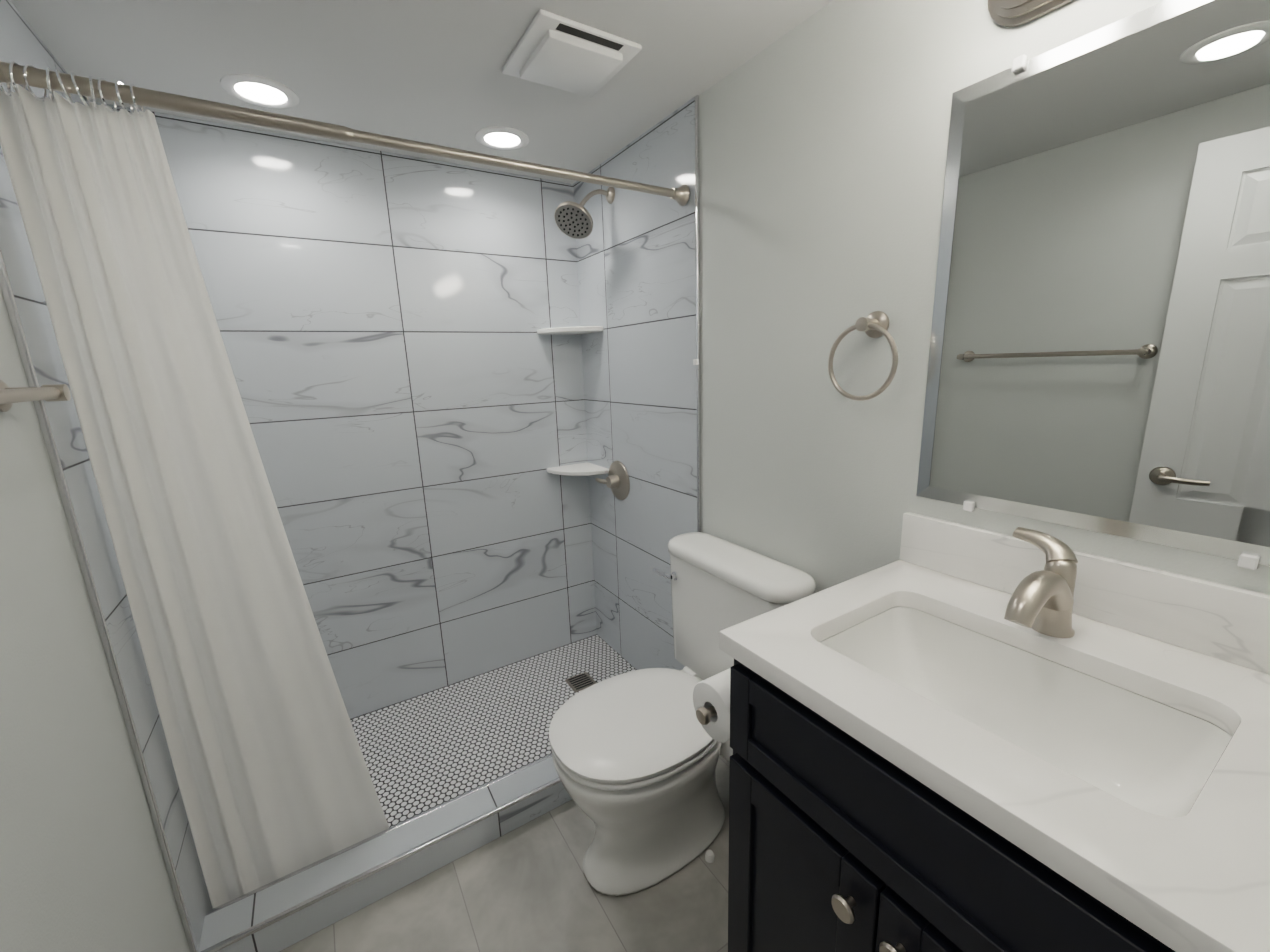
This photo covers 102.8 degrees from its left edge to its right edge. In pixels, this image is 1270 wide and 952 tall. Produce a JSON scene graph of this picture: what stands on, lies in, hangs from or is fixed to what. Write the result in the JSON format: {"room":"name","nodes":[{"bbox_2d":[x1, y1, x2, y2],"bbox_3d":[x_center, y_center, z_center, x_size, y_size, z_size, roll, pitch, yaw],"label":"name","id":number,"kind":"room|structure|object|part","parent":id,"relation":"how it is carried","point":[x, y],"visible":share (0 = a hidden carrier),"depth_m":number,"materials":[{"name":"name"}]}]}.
{"room":"bathroom","nodes":[
{"label":"bathroom","id":0,"kind":"room"},
{"bbox_2d":[0,288,189,951],"bbox_3d":[-0.634,0.301,0.217,0.100,2.190,3.629,-10,15,-31],"label":"wall","id":1,"kind":"structure","parent":0,"point":[82,866],"depth_m":0.83,"materials":[{"name":"white paint"}]},
{"bbox_2d":[0,380,70,411],"bbox_3d":[-0.803,-0.082,0.563,0.080,0.052,0.658,-10,15,-31],"label":"towel rail","id":2,"kind":"object","parent":1,"relation":"attached to","point":[9,397],"visible":1,"depth_m":0.78,"materials":[{"name":"silver metal"}]},
{"bbox_2d":[0,248,197,951],"bbox_3d":[-1.054,0.150,0.966,0.011,2.190,0.010,-10,15,-31],"label":"trim","id":3,"kind":"structure","parent":1,"relation":"attached to","point":[30,373],"depth_m":0.98,"materials":[{"name":"silver metal"}]},
{"bbox_2d":[0,0,212,950],"bbox_3d":[-1.282,0.080,1.317,0.008,2.190,0.840,-10,15,-31],"label":"wall tile","id":4,"kind":"structure","parent":1,"relation":"attached to","point":[22,43],"depth_m":1.05,"materials":[{"name":"tile"}]},
{"bbox_2d":[0,61,689,907],"bbox_3d":[-0.472,0.118,1.466,1.499,1.928,0.155,-10,15,-31],"label":"shower curtain","id":5,"kind":"object","parent":4,"relation":"attached to","point":[272,773],"visible":0.98,"depth_m":1.13,"materials":[{"name":"white fabric"}]},
{"bbox_2d":[10,0,832,183],"bbox_3d":[0.012,-0.931,0.390,1.720,0.100,3.629,-10,15,-31],"label":"ceiling","id":6,"kind":"structure","parent":0,"point":[427,71],"depth_m":1.28,"materials":[{"name":"white paint"}]},
{"bbox_2d":[220,73,298,109],"bbox_3d":[-1.042,-1.067,1.414,0.180,0.009,0.180,-10,15,-31],"label":"recessed light","id":7,"kind":"object","parent":6,"relation":"in","point":[260,91],"visible":1,"depth_m":1.40,"materials":[{"name":"white plastic"}]},
{"bbox_2d":[475,126,528,150],"bbox_3d":[-0.457,-1.160,1.750,0.180,0.009,0.180,-10,15,-31],"label":"recessed light","id":8,"kind":"object","parent":6,"relation":"in","point":[501,138],"visible":0.98,"depth_m":1.74,"materials":[{"name":"white plastic"}]},
{"bbox_2d":[502,9,641,97],"bbox_3d":[-0.168,-1.060,1.305,0.270,0.030,0.270,-10,15,-31],"label":"ceiling vent","id":9,"kind":"object","parent":6,"relation":"in","point":[558,52],"visible":1,"depth_m":1.26,"materials":[{"name":"white plastic"}]},
{"bbox_2d":[279,755,729,951],"bbox_3d":[0.086,1.304,0.883,1.720,0.100,3.629,-10,15,-31],"label":"floor","id":10,"kind":"structure","parent":0,"point":[526,887],"depth_m":1.36,"materials":[{"name":"tile"}]},
{"bbox_2d":[198,757,571,951],"bbox_3d":[-0.415,1.053,1.630,1.504,0.100,0.115,-10,15,-31],"label":"curb","id":11,"kind":"object","parent":10,"relation":"on","point":[231,920],"visible":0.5,"depth_m":1.41,"materials":[{"name":"tile"}]},
{"bbox_2d":[201,754,560,951],"bbox_3d":[-0.416,1.008,1.620,1.504,0.012,0.121,-10,15,-31],"label":"trim","id":12,"kind":"structure","parent":11,"relation":"attached to","point":[317,898],"depth_m":1.40,"materials":[{"name":"silver metal"}]},
{"bbox_2d":[350,635,635,827],"bbox_3d":[-0.640,1.018,1.987,1.504,0.030,0.729,-10,15,-31],"label":"shower floor","id":13,"kind":"structure","parent":10,"relation":"on","point":[427,751],"depth_m":2.01,"materials":[{"name":"tile"}]},
{"bbox_2d":[565,672,595,692],"bbox_3d":[-0.243,0.923,2.276,0.110,0.005,0.110,-10,15,-31],"label":"floor drain","id":14,"kind":"object","parent":13,"relation":"on","point":[573,688],"depth_m":2.27,"materials":[{"name":"silver metal"}]},
{"bbox_3d":[-0.244,0.921,2.275,0.084,0.001,0.088,-10,15,-31],"label":"floor drain slots","id":15,"kind":"part","parent":14,"relation":"part of","materials":[{"name":"grey metal"}]},
{"bbox_2d":[549,532,815,895],"bbox_3d":[0.087,0.686,1.484,0.692,0.848,0.548,-10,15,-31],"label":"toilet","id":16,"kind":"object","parent":10,"relation":"on","point":[635,755],"visible":0.81,"depth_m":1.40,"materials":[{"name":"white ceramic"}]},
{"bbox_3d":[0.012,0.680,1.424,0.505,0.048,0.400,-10,15,-31],"label":"seat","id":17,"kind":"part","parent":16,"relation":"part of","materials":[{"name":"white plastic"}]},
{"bbox_3d":[0.100,0.322,1.686,0.031,0.030,0.107,-10,15,-31],"label":"lever","id":18,"kind":"part","parent":16,"relation":"part of","materials":[{"name":"silver metal"}]},
{"bbox_3d":[0.305,0.471,1.572,0.158,0.390,0.506,-10,15,-31],"label":"tank","id":19,"kind":"part","parent":16,"relation":"part of","materials":[{"name":"white ceramic"}]},
{"bbox_2d":[693,512,1269,951],"bbox_3d":[0.532,0.668,0.879,0.586,1.115,0.785,-10,15,-31],"label":"bathroom vanity","id":20,"kind":"object","parent":10,"relation":"on","point":[945,736],"visible":1,"depth_m":0.73,"materials":[{"name":"black"}]},
{"bbox_2d":[820,606,1231,817],"bbox_3d":[0.535,0.397,0.780,0.340,0.165,0.490,-10,15,-31],"label":"sink","id":21,"kind":"object","parent":20,"relation":"in","point":[1155,753],"depth_m":0.82,"materials":[{"name":"white ceramic"}]},
{"bbox_2d":[1004,527,1077,637],"bbox_3d":[0.633,0.185,0.822,0.188,0.155,0.106,-10,15,-31],"label":"faucet","id":22,"kind":"object","parent":20,"relation":"on","point":[1041,605],"depth_m":0.82,"materials":[{"name":"silver metal"}]},
{"bbox_2d":[699,0,1269,594],"bbox_3d":[0.732,0.071,1.056,0.100,2.190,3.629,-10,15,-31],"label":"wall","id":23,"kind":"structure","parent":0,"point":[823,140],"depth_m":1.22,"materials":[{"name":"white paint"}]},
{"bbox_2d":[573,97,696,669],"bbox_3d":[-0.007,-0.135,2.100,0.008,2.190,0.840,-10,15,-31],"label":"wall tile","id":24,"kind":"structure","parent":23,"relation":"attached to","point":[636,259],"depth_m":2.00,"materials":[{"name":"tile"}]},
{"bbox_2d":[537,326,602,334],"bbox_3d":[-0.283,-0.631,2.199,0.215,0.022,0.215,-10,15,-31],"label":"corner shelf","id":25,"kind":"object","parent":24,"relation":"attached to","point":[578,330],"visible":1,"depth_m":2.15,"materials":[{"name":"white ceramic"}]},
{"bbox_2d":[547,462,608,475],"bbox_3d":[-0.263,-0.023,2.333,0.215,0.022,0.215,-10,15,-31],"label":"corner shelf","id":26,"kind":"object","parent":24,"relation":"attached to","point":[585,469],"visible":1,"depth_m":2.31,"materials":[{"name":"white ceramic"}]},
{"bbox_2d":[554,187,614,238],"bbox_3d":[-0.182,-1.004,1.906,0.240,0.201,0.142,-10,15,-31],"label":"shower head","id":27,"kind":"object","parent":24,"relation":"attached to","point":[574,220],"visible":0.98,"depth_m":1.89},
{"bbox_2d":[595,461,629,499],"bbox_3d":[-0.101,0.023,2.224,0.066,0.176,0.189,-10,15,-31],"label":"shower valve","id":28,"kind":"object","parent":24,"relation":"attached to","point":[616,481],"visible":1,"depth_m":2.20,"materials":[{"name":"silver metal"}]},
{"bbox_2d":[693,359,698,364],"bbox_3d":[0.201,-0.375,1.670,0.013,0.020,0.018,-10,15,-31],"label":"clip","id":29,"kind":"object","parent":23,"relation":"attached to","point":[695,361],"visible":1,"depth_m":1.66,"materials":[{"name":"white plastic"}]},
{"bbox_2d":[695,95,700,531],"bbox_3d":[0.220,-0.064,1.747,0.011,2.190,0.010,-10,15,-31],"label":"trim","id":30,"kind":"structure","parent":23,"relation":"attached to","point":[697,185],"depth_m":1.63,"materials":[{"name":"silver metal"}]},
{"bbox_2d":[828,311,897,400],"bbox_3d":[0.524,-0.270,1.145,0.060,0.196,0.171,-10,15,-31],"label":"towel ring","id":31,"kind":"object","parent":23,"relation":"attached to","point":[875,324],"visible":1,"depth_m":1.12,"materials":[{"name":"silver metal"}]},
{"bbox_2d":[988,0,1073,26],"bbox_3d":[0.679,-0.780,0.634,0.182,0.132,0.500,-10,15,-31],"label":"sconce","id":32,"kind":"object","parent":23,"relation":"attached to","point":[1011,13],"visible":1,"depth_m":0.84,"materials":[{"name":"silver metal"}]},
{"bbox_2d":[900,512,1269,674],"bbox_3d":[0.788,0.191,0.878,0.020,0.110,0.665,-10,15,-31],"label":"backsplash","id":33,"kind":"structure","parent":23,"relation":"attached to","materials":[{"name":"stone"}]},
{"bbox_2d":[916,0,1269,569],"bbox_3d":[0.765,-0.289,0.794,0.012,0.801,0.590,-10,15,-31],"label":"mirror","id":34,"kind":"object","parent":23,"relation":"attached to","point":[1099,356],"visible":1,"depth_m":0.80,"materials":[{"name":"clear glass"}]},
{"bbox_3d":[-0.898,-0.106,2.101,1.520,2.190,0.092,-10,15,-31],"label":"wall","id":35,"kind":"structure","parent":0,"visible":0},
{"bbox_2d":[90,101,596,718],"bbox_3d":[-0.872,-0.098,2.059,1.520,2.190,0.008,-10,15,-31],"label":"wall tile","id":36,"kind":"structure","parent":35,"relation":"attached to","point":[408,381],"depth_m":2.01,"materials":[{"name":"tile"}]}
]}

